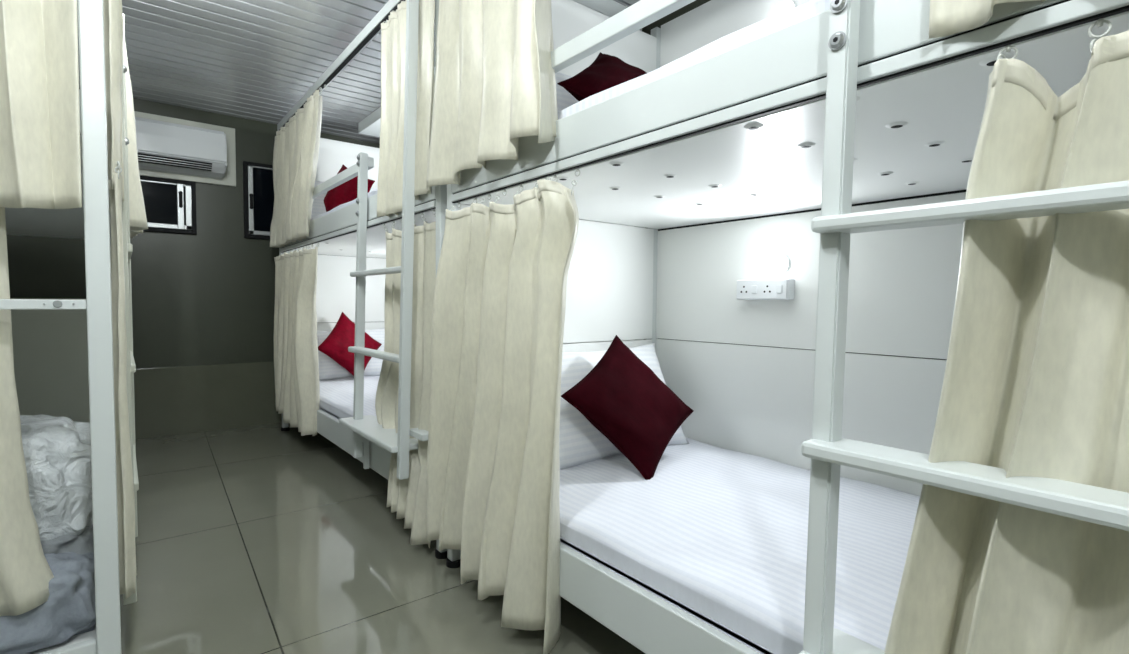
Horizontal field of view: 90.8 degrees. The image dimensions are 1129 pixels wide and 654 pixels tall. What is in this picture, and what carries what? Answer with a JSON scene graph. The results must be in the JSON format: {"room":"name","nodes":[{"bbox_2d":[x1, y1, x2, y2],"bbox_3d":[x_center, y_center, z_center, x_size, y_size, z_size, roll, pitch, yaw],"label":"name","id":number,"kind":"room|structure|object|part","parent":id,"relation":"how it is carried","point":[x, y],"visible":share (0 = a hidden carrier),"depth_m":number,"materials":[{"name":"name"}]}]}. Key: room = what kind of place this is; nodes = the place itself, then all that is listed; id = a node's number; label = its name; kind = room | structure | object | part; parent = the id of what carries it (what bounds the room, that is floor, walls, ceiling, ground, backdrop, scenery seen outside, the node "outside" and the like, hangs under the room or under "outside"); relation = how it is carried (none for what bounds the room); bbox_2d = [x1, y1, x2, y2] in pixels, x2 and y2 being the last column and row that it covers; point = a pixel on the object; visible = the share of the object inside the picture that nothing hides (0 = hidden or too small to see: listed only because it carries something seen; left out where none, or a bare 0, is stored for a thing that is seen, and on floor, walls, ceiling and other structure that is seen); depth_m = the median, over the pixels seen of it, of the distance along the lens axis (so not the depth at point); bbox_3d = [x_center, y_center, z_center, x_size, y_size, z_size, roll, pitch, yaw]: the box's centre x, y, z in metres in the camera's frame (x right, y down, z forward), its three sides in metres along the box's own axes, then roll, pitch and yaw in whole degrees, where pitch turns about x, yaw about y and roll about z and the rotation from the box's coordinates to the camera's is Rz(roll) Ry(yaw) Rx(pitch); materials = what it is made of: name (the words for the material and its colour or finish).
{"room":"dormitory","nodes":[
{"label":"dormitory","id":0,"kind":"room"},
{"bbox_2d":[7,88,379,368],"bbox_3d":[-2.362,-0.367,3.590,2.800,2.080,0.080,-2,3,-39],"label":"wall","id":1,"kind":"structure","parent":0,"point":[207,297],"depth_m":3.55,"materials":[{"name":"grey paint"}]},
{"bbox_2d":[80,111,235,186],"bbox_3d":[-2.462,-1.095,3.284,0.932,0.375,0.211,-2,3,-39],"label":"air conditioner","id":2,"kind":"object","parent":1,"relation":"attached to","point":[167,147],"visible":0.63,"depth_m":3.36,"materials":[{"name":"white plastic"}]},
{"bbox_2d":[138,153,211,170],"bbox_3d":[-2.456,-0.978,3.214,0.710,0.041,0.054,-2,3,-39],"label":"air vent","id":3,"kind":"object","parent":2,"relation":"attached to","point":[171,160],"depth_m":3.32,"materials":[{"name":"black"}]},
{"bbox_3d":[-2.477,-1.081,3.267,0.828,0.282,0.181,-2,3,-39],"label":"casing","id":4,"kind":"part","parent":2,"relation":"part of","materials":[{"name":"white plastic"}]},
{"bbox_2d":[140,176,196,234],"bbox_3d":[-2.509,-0.745,3.367,0.468,0.328,0.056,-2,3,-39],"label":"window","id":5,"kind":"structure","parent":1,"relation":"in","point":[170,204],"depth_m":3.43,"materials":[{"name":"black glass"}]},
{"bbox_3d":[-2.516,-0.745,3.376,0.416,0.276,0.008,-2,3,-39],"label":"pane","id":6,"kind":"part","parent":5,"relation":"part of","materials":[{"name":"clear glass"}]},
{"bbox_2d":[134,361,281,438],"bbox_3d":[-2.341,0.460,3.592,2.800,0.428,0.028,-2,3,-39],"label":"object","id":7,"kind":"structure","parent":1,"relation":"attached to","point":[197,398],"depth_m":3.58,"materials":[{"name":"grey tile"}]},
{"bbox_2d":[243,161,273,239],"bbox_3d":[-1.962,-0.847,3.798,0.395,0.503,0.056,-2,3,-39],"label":"window","id":8,"kind":"structure","parent":1,"relation":"in","point":[258,188],"depth_m":3.73,"materials":[{"name":"black glass"}]},
{"bbox_3d":[-1.969,-0.847,3.808,0.343,0.451,0.008,-2,3,-39],"label":"pane","id":9,"kind":"part","parent":8,"relation":"part of","materials":[{"name":"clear glass"}]},
{"bbox_2d":[77,0,639,143],"bbox_3d":[-0.584,-1.270,1.330,2.800,0.012,5.595,-2,3,-39],"label":"ceiling","id":10,"kind":"structure","parent":0,"point":[247,59],"depth_m":2.73,"materials":[{"name":"white metal"}]},
{"bbox_2d":[120,422,644,653],"bbox_3d":[-0.599,0.824,1.421,3.000,0.080,5.800,-2,3,-39],"label":"floor","id":11,"kind":"structure","parent":0,"point":[264,538],"depth_m":1.77,"materials":[{"name":"tile"}]},
{"bbox_2d":[0,0,138,653],"bbox_3d":[-2.034,-0.240,1.783,1.005,1.990,2.356,-2,3,-39],"label":"bunk bed","id":12,"kind":"object","parent":11,"relation":"on","point":[63,348],"visible":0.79,"depth_m":1.18,"materials":[{"name":"white metal"}]},
{"bbox_2d":[0,207,53,615],"bbox_3d":[-1.259,0.111,0.993,0.505,0.949,0.051,-2,3,-39],"label":"curtain","id":13,"kind":"object","parent":12,"relation":"hanging from","point":[26,574],"visible":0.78,"depth_m":1.12,"materials":[{"name":"beige fabric"}]},
{"bbox_2d":[0,0,81,208],"bbox_3d":[-1.168,-0.677,0.920,0.551,0.918,0.103,-2,3,-39],"label":"curtain","id":14,"kind":"object","parent":12,"relation":"hanging from","point":[40,152],"visible":1,"depth_m":1.07,"materials":[{"name":"beige fabric"}]},
{"bbox_3d":[-2.749,0.227,2.657,0.886,0.730,0.020,-2,3,-39],"label":"head panel","id":15,"kind":"part","parent":12,"relation":"part of","materials":[{"name":"grey"}]},
{"bbox_2d":[73,626,93,635],"bbox_3d":[-2.077,0.605,1.817,0.883,0.096,2.140,-2,3,-39],"label":"mattress","id":16,"kind":"object","parent":12,"relation":"on","point":[92,627],"visible":0.02,"depth_m":1.25,"materials":[{"name":"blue fabric"}]},
{"bbox_2d":[0,552,95,653],"bbox_3d":[-1.188,0.593,1.208,0.301,0.174,0.239,-2,3,-39],"label":"blanket","id":17,"kind":"object","parent":16,"relation":"on","point":[69,609],"visible":0.73,"depth_m":1.18,"materials":[{"name":"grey fabric"}]},
{"bbox_2d":[41,525,93,554],"bbox_3d":[-1.345,0.515,1.295,0.425,0.111,0.352,-2,3,-39],"label":"folded blanket","id":18,"kind":"object","parent":16,"relation":"on","point":[83,543],"visible":0.16,"depth_m":1.29,"materials":[{"name":"grey fabric"}]},
{"bbox_2d":[20,414,92,540],"bbox_3d":[-1.329,0.365,1.299,0.412,0.297,0.316,-2,3,-39],"label":"pillow","id":19,"kind":"object","parent":18,"relation":"on","point":[57,450],"visible":0.48,"depth_m":1.28,"materials":[{"name":"white fabric"}]},
{"bbox_3d":[-0.973,-0.214,1.159,0.040,1.970,0.040,-2,3,-39],"label":"post","id":20,"kind":"part","parent":12,"relation":"part of","materials":[{"name":"white metal"}]},
{"bbox_2d":[103,0,124,211],"bbox_3d":[-1.136,-0.732,1.393,0.051,0.850,0.452,-2,3,-39],"label":"curtain","id":21,"kind":"object","parent":12,"relation":"hanging from","point":[113,13],"visible":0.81,"depth_m":1.24,"materials":[{"name":"beige fabric"}]},
{"bbox_2d":[108,161,136,598],"bbox_3d":[-1.052,0.128,1.318,0.044,1.000,0.172,-2,3,-39],"label":"curtain","id":22,"kind":"object","parent":12,"relation":"hanging from","point":[125,485],"visible":0.93,"depth_m":1.27,"materials":[{"name":"beige fabric"}]},
{"bbox_3d":[-1.128,-0.226,1.413,0.028,1.890,0.030,-2,3,-39],"label":"ladder post","id":23,"kind":"part","parent":12,"relation":"part of","materials":[{"name":"white metal"}]},
{"bbox_2d":[125,43,147,238],"bbox_3d":[-1.658,-0.772,2.096,0.116,0.840,0.506,-2,3,-39],"label":"curtain","id":24,"kind":"object","parent":12,"relation":"hanging from","point":[138,220],"visible":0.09,"depth_m":1.95,"materials":[{"name":"beige fabric"}]},
{"bbox_2d":[277,0,643,558],"bbox_3d":[-0.790,-0.279,2.964,1.073,1.985,2.332,-2,3,-39],"label":"bunk bed","id":25,"kind":"object","parent":11,"relation":"on","point":[354,286],"visible":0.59,"depth_m":2.29,"materials":[{"name":"white metal"}]},
{"bbox_3d":[-1.821,-0.321,3.599,0.035,1.955,0.035,-2,3,-39],"label":"post","id":26,"kind":"part","parent":25,"relation":"part of","materials":[{"name":"white metal"}]},
{"bbox_2d":[274,242,319,435],"bbox_3d":[-1.578,0.060,3.232,0.114,1.037,0.852,-2,3,-39],"label":"curtain","id":27,"kind":"object","parent":25,"relation":"hanging from","point":[296,362],"visible":1,"depth_m":3.05,"materials":[{"name":"beige fabric"}]},
{"bbox_2d":[270,84,325,246],"bbox_3d":[-1.520,-0.852,3.136,0.110,0.741,1.002,-2,3,-39],"label":"curtain","id":28,"kind":"object","parent":25,"relation":"hanging from","point":[296,144],"visible":1,"depth_m":3.03,"materials":[{"name":"beige fabric"}]},
{"bbox_3d":[-1.105,-1.228,2.665,0.032,0.042,2.245,-2,3,-39],"label":"rail","id":29,"kind":"part","parent":25,"relation":"part of","materials":[{"name":"metal"}]},
{"bbox_3d":[-1.304,-0.712,2.928,0.026,0.041,1.625,-2,3,-39],"label":"guard rail","id":30,"kind":"part","parent":25,"relation":"part of","materials":[{"name":"white metal"}]},
{"bbox_2d":[310,190,376,220],"bbox_3d":[-0.749,-0.556,2.994,0.910,0.134,2.212,-2,3,-39],"label":"mattress","id":31,"kind":"object","parent":25,"relation":"on","point":[372,193],"visible":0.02,"depth_m":2.65,"materials":[{"name":"white fabric"}]},
{"bbox_2d":[311,181,377,218],"bbox_3d":[-1.461,-0.806,3.729,0.600,0.329,0.137,-2,3,-39],"label":"pillow","id":32,"kind":"object","parent":31,"relation":"on","point":[318,207],"visible":0.09,"depth_m":3.58,"materials":[{"name":"white fabric"}]},
{"bbox_2d":[324,165,374,211],"bbox_3d":[-1.416,-0.845,3.591,0.449,0.452,0.165,2,3,38],"label":"throw cushion","id":33,"kind":"object","parent":31,"relation":"on","point":[346,192],"visible":0.49,"depth_m":3.54,"materials":[{"name":"red fabric"}]},
{"bbox_3d":[-1.443,-0.897,3.858,0.913,0.730,0.012,-2,3,-39],"label":"head panel","id":34,"kind":"part","parent":25,"relation":"part of","materials":[{"name":"white wood"}]},
{"bbox_2d":[319,376,379,419],"bbox_3d":[-0.756,0.428,3.037,0.910,0.119,2.212,-2,3,-39],"label":"mattress","id":35,"kind":"object","parent":25,"relation":"on","point":[336,395],"visible":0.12,"depth_m":3.04,"materials":[{"name":"white fabric"}]},
{"bbox_2d":[318,312,381,375],"bbox_3d":[-1.418,0.129,3.691,0.481,0.458,0.190,-2,3,-43],"label":"throw cushion","id":36,"kind":"object","parent":35,"relation":"on","point":[335,346],"visible":0.7,"depth_m":3.61,"materials":[{"name":"red fabric"}]},
{"bbox_2d":[317,328,384,379],"bbox_3d":[-1.470,0.183,3.774,0.620,0.343,0.151,-2,3,-39],"label":"pillow","id":37,"kind":"object","parent":35,"relation":"on","point":[329,368],"visible":0.24,"depth_m":3.69,"materials":[{"name":"white fabric"}]},
{"bbox_3d":[-1.448,-0.262,3.886,0.913,0.454,0.012,-2,3,-39],"label":"head panel","id":38,"kind":"part","parent":25,"relation":"part of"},
{"bbox_3d":[-1.452,0.237,3.908,0.913,0.539,0.012,-2,3,-39],"label":"head panel","id":39,"kind":"part","parent":25,"relation":"part of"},
{"bbox_3d":[-1.115,-0.447,2.696,0.026,0.021,2.245,-2,3,-39],"label":"curtain rail","id":40,"kind":"part","parent":25,"relation":"part of","materials":[{"name":"grey metal"}]},
{"bbox_2d":[375,209,435,547],"bbox_3d":[-0.606,0.164,2.048,0.115,1.126,0.542,-1,3,-37],"label":"curtain","id":41,"kind":"object","parent":25,"relation":"hanging from","point":[407,497],"visible":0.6,"depth_m":1.96,"materials":[{"name":"beige fabric"}]},
{"bbox_2d":[377,0,434,216],"bbox_3d":[-0.560,-0.785,1.954,0.048,0.756,0.489,-2,3,-39],"label":"curtain","id":42,"kind":"object","parent":25,"relation":"hanging from","point":[393,31],"visible":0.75,"depth_m":2.00,"materials":[{"name":"beige fabric"}]},
{"bbox_3d":[-0.524,-0.349,1.863,0.079,1.725,0.029,-2,3,-39],"label":"ladder post","id":43,"kind":"part","parent":25,"relation":"part of","materials":[{"name":"white metal"}]},
{"bbox_3d":[-0.398,-0.231,1.819,0.035,1.955,0.035,-2,3,-39],"label":"post","id":44,"kind":"part","parent":25,"relation":"part of","materials":[{"name":"white metal"}]},
{"bbox_3d":[-0.041,0.098,2.134,0.913,0.996,0.012,-2,3,-39],"label":"foot panel","id":45,"kind":"part","parent":25,"relation":"part of","materials":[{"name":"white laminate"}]},
{"bbox_2d":[446,0,1128,653],"bbox_3d":[0.682,-0.187,1.122,1.073,1.985,2.332,-2,3,-39],"label":"bunk bed","id":46,"kind":"object","parent":11,"relation":"on","point":[840,141],"visible":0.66,"depth_m":1.25,"materials":[{"name":"white metal"}]},
{"bbox_3d":[-0.348,-0.228,1.756,0.035,1.955,0.035,-2,3,-39],"label":"post","id":47,"kind":"part","parent":46,"relation":"part of","materials":[{"name":"white metal"}]},
{"bbox_2d":[426,0,557,187],"bbox_3d":[-0.201,-0.776,1.468,0.119,0.726,0.616,-2,3,-39],"label":"curtain","id":48,"kind":"object","parent":46,"relation":"hanging from","point":[495,86],"visible":0.99,"depth_m":1.44,"materials":[{"name":"beige fabric"}]},
{"bbox_2d":[426,168,580,653],"bbox_3d":[-0.192,0.191,1.485,0.141,1.123,0.653,-2,3,-39],"label":"curtain","id":49,"kind":"object","parent":46,"relation":"hanging from","point":[499,302],"visible":1,"depth_m":1.43,"materials":[{"name":"beige fabric"}]},
{"bbox_3d":[0.024,-0.169,2.044,0.913,0.454,0.012,-2,3,-39],"label":"head panel","id":50,"kind":"part","parent":46,"relation":"part of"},
{"bbox_3d":[0.029,-0.804,2.016,0.913,0.730,0.012,-2,3,-39],"label":"head panel","id":51,"kind":"part","parent":46,"relation":"part of","materials":[{"name":"white wood"}]},
{"bbox_3d":[0.020,0.330,2.066,0.913,0.539,0.012,-2,3,-39],"label":"head panel","id":52,"kind":"part","parent":46,"relation":"part of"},
{"bbox_3d":[0.040,-0.628,1.245,0.026,0.041,1.216,-2,3,-39],"label":"guard rail","id":53,"kind":"part","parent":46,"relation":"part of","materials":[{"name":"white metal"}]},
{"bbox_3d":[0.371,-0.247,2.330,0.035,1.955,0.035,-2,3,-39],"label":"post","id":54,"kind":"part","parent":46,"relation":"part of","materials":[{"name":"white metal"}]},
{"bbox_2d":[558,0,829,119],"bbox_3d":[0.715,-0.466,1.158,0.914,0.138,2.192,-2,3,-39],"label":"mattress","id":55,"kind":"object","parent":46,"relation":"on","point":[764,27],"visible":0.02,"depth_m":0.98,"materials":[{"name":"white fabric"}]},
{"bbox_2d":[555,72,578,111],"bbox_3d":[0.028,-0.719,1.898,0.613,0.342,0.149,-1,3,-36],"label":"pillow","id":56,"kind":"object","parent":55,"relation":"on","point":[565,99],"visible":0.02,"depth_m":1.84,"materials":[{"name":"white fabric"}]},
{"bbox_2d":[557,52,646,100],"bbox_3d":[0.208,-0.710,1.723,0.447,0.403,0.284,1,3,3],"label":"throw cushion","id":57,"kind":"object","parent":55,"relation":"on","point":[607,71],"visible":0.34,"depth_m":1.64,"materials":[{"name":"red fabric"}]},
{"bbox_3d":[1.095,-0.797,1.421,0.012,0.785,2.245,-2,3,-39],"label":"panel","id":58,"kind":"part","parent":46,"relation":"part of","materials":[{"name":"white laminate"}]},
{"bbox_2d":[559,438,919,653],"bbox_3d":[0.707,0.520,1.201,0.916,0.121,2.192,-2,3,-39],"label":"mattress","id":59,"kind":"object","parent":46,"relation":"on","point":[719,535],"visible":0.37,"depth_m":1.25,"materials":[{"name":"white fabric"}]},
{"bbox_2d":[559,343,688,468],"bbox_3d":[0.144,0.261,1.953,0.681,0.374,0.230,-1,3,-37],"label":"pillow","id":60,"kind":"object","parent":59,"relation":"on","point":[580,442],"visible":0.29,"depth_m":1.80,"materials":[{"name":"white fabric"}]},
{"bbox_2d":[561,335,693,479],"bbox_3d":[0.213,0.244,1.765,0.236,0.423,0.458,2,3,34],"label":"throw cushion","id":61,"kind":"object","parent":59,"relation":"on","point":[621,396],"visible":1,"depth_m":1.69,"materials":[{"name":"red fabric"}]},
{"bbox_2d":[736,278,794,299],"bbox_3d":[0.685,-0.129,1.911,0.047,0.070,0.200,-2,3,-39],"label":"power outlet","id":62,"kind":"object","parent":46,"relation":"attached to","point":[754,289],"visible":1,"depth_m":1.88,"materials":[{"name":"white plastic"}]},
{"bbox_2d":[752,285,756,293],"bbox_3d":[0.654,-0.129,1.916,0.005,0.028,0.020,-2,3,-39],"label":"switch","id":63,"kind":"object","parent":62,"relation":"attached to","point":[754,287],"depth_m":1.91,"materials":[{"name":"white plastic"}]},
{"bbox_2d":[776,285,781,292],"bbox_3d":[0.712,-0.126,1.844,0.005,0.028,0.020,-2,3,-39],"label":"switch","id":64,"kind":"object","parent":62,"relation":"attached to","point":[778,287],"depth_m":1.84,"materials":[{"name":"white plastic"}]},
{"bbox_2d":[767,252,789,275],"bbox_3d":[0.711,-0.212,1.877,0.045,0.080,0.080,-2,3,-39],"label":"lamp","id":65,"kind":"object","parent":46,"relation":"attached to","point":[778,264],"visible":1,"depth_m":1.86,"materials":[{"name":"white plastic"}]},
{"bbox_2d":[767,256,786,272],"bbox_3d":[0.707,-0.212,1.874,0.035,0.056,0.068,-2,3,-39],"label":"diffuser","id":66,"kind":"object","parent":65,"relation":"attached to","point":[775,264],"depth_m":1.86,"materials":[{"name":"white plastic"}]},
{"bbox_2d":[773,0,795,15],"bbox_3d":[0.718,-1.041,1.840,0.045,0.080,0.080,-2,3,-39],"label":"lamp","id":67,"kind":"object","parent":46,"relation":"attached to","point":[786,5],"visible":0.47,"depth_m":1.82,"materials":[{"name":"white plastic"}]},
{"bbox_3d":[0.357,-0.354,0.854,0.026,0.021,2.245,-2,3,-39],"label":"curtain rail","id":68,"kind":"part","parent":46,"relation":"part of","materials":[{"name":"grey metal"}]},
{"bbox_3d":[1.086,0.364,1.472,0.012,0.540,2.245,-2,3,-39],"label":"panel","id":69,"kind":"part","parent":46,"relation":"part of","materials":[{"name":"white laminate"}]},
{"bbox_3d":[1.090,-0.132,1.450,0.012,0.446,2.245,-2,3,-39],"label":"panel","id":70,"kind":"part","parent":46,"relation":"part of","materials":[{"name":"white laminate"}]},
{"bbox_2d":[928,0,1045,38],"bbox_3d":[0.677,-0.711,0.390,0.080,0.747,0.721,-2,3,-39],"label":"curtain","id":71,"kind":"object","parent":46,"relation":"hanging from","point":[946,17],"visible":1,"depth_m":0.67,"materials":[{"name":"beige fabric"}]},
{"bbox_2d":[884,18,1128,653],"bbox_3d":[0.644,0.210,0.458,0.152,1.058,0.738,-2,3,-39],"label":"curtain","id":72,"kind":"object","parent":46,"relation":"hanging from","point":[1036,380],"visible":0.91,"depth_m":0.62,"materials":[{"name":"beige fabric"}]},
{"bbox_2d":[642,0,946,359],"bbox_3d":[0.535,-0.286,2.271,0.080,2.080,5.600,-2,3,-39],"label":"wall","id":73,"kind":"structure","parent":0,"point":[647,29],"depth_m":2.25,"materials":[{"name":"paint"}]}
]}

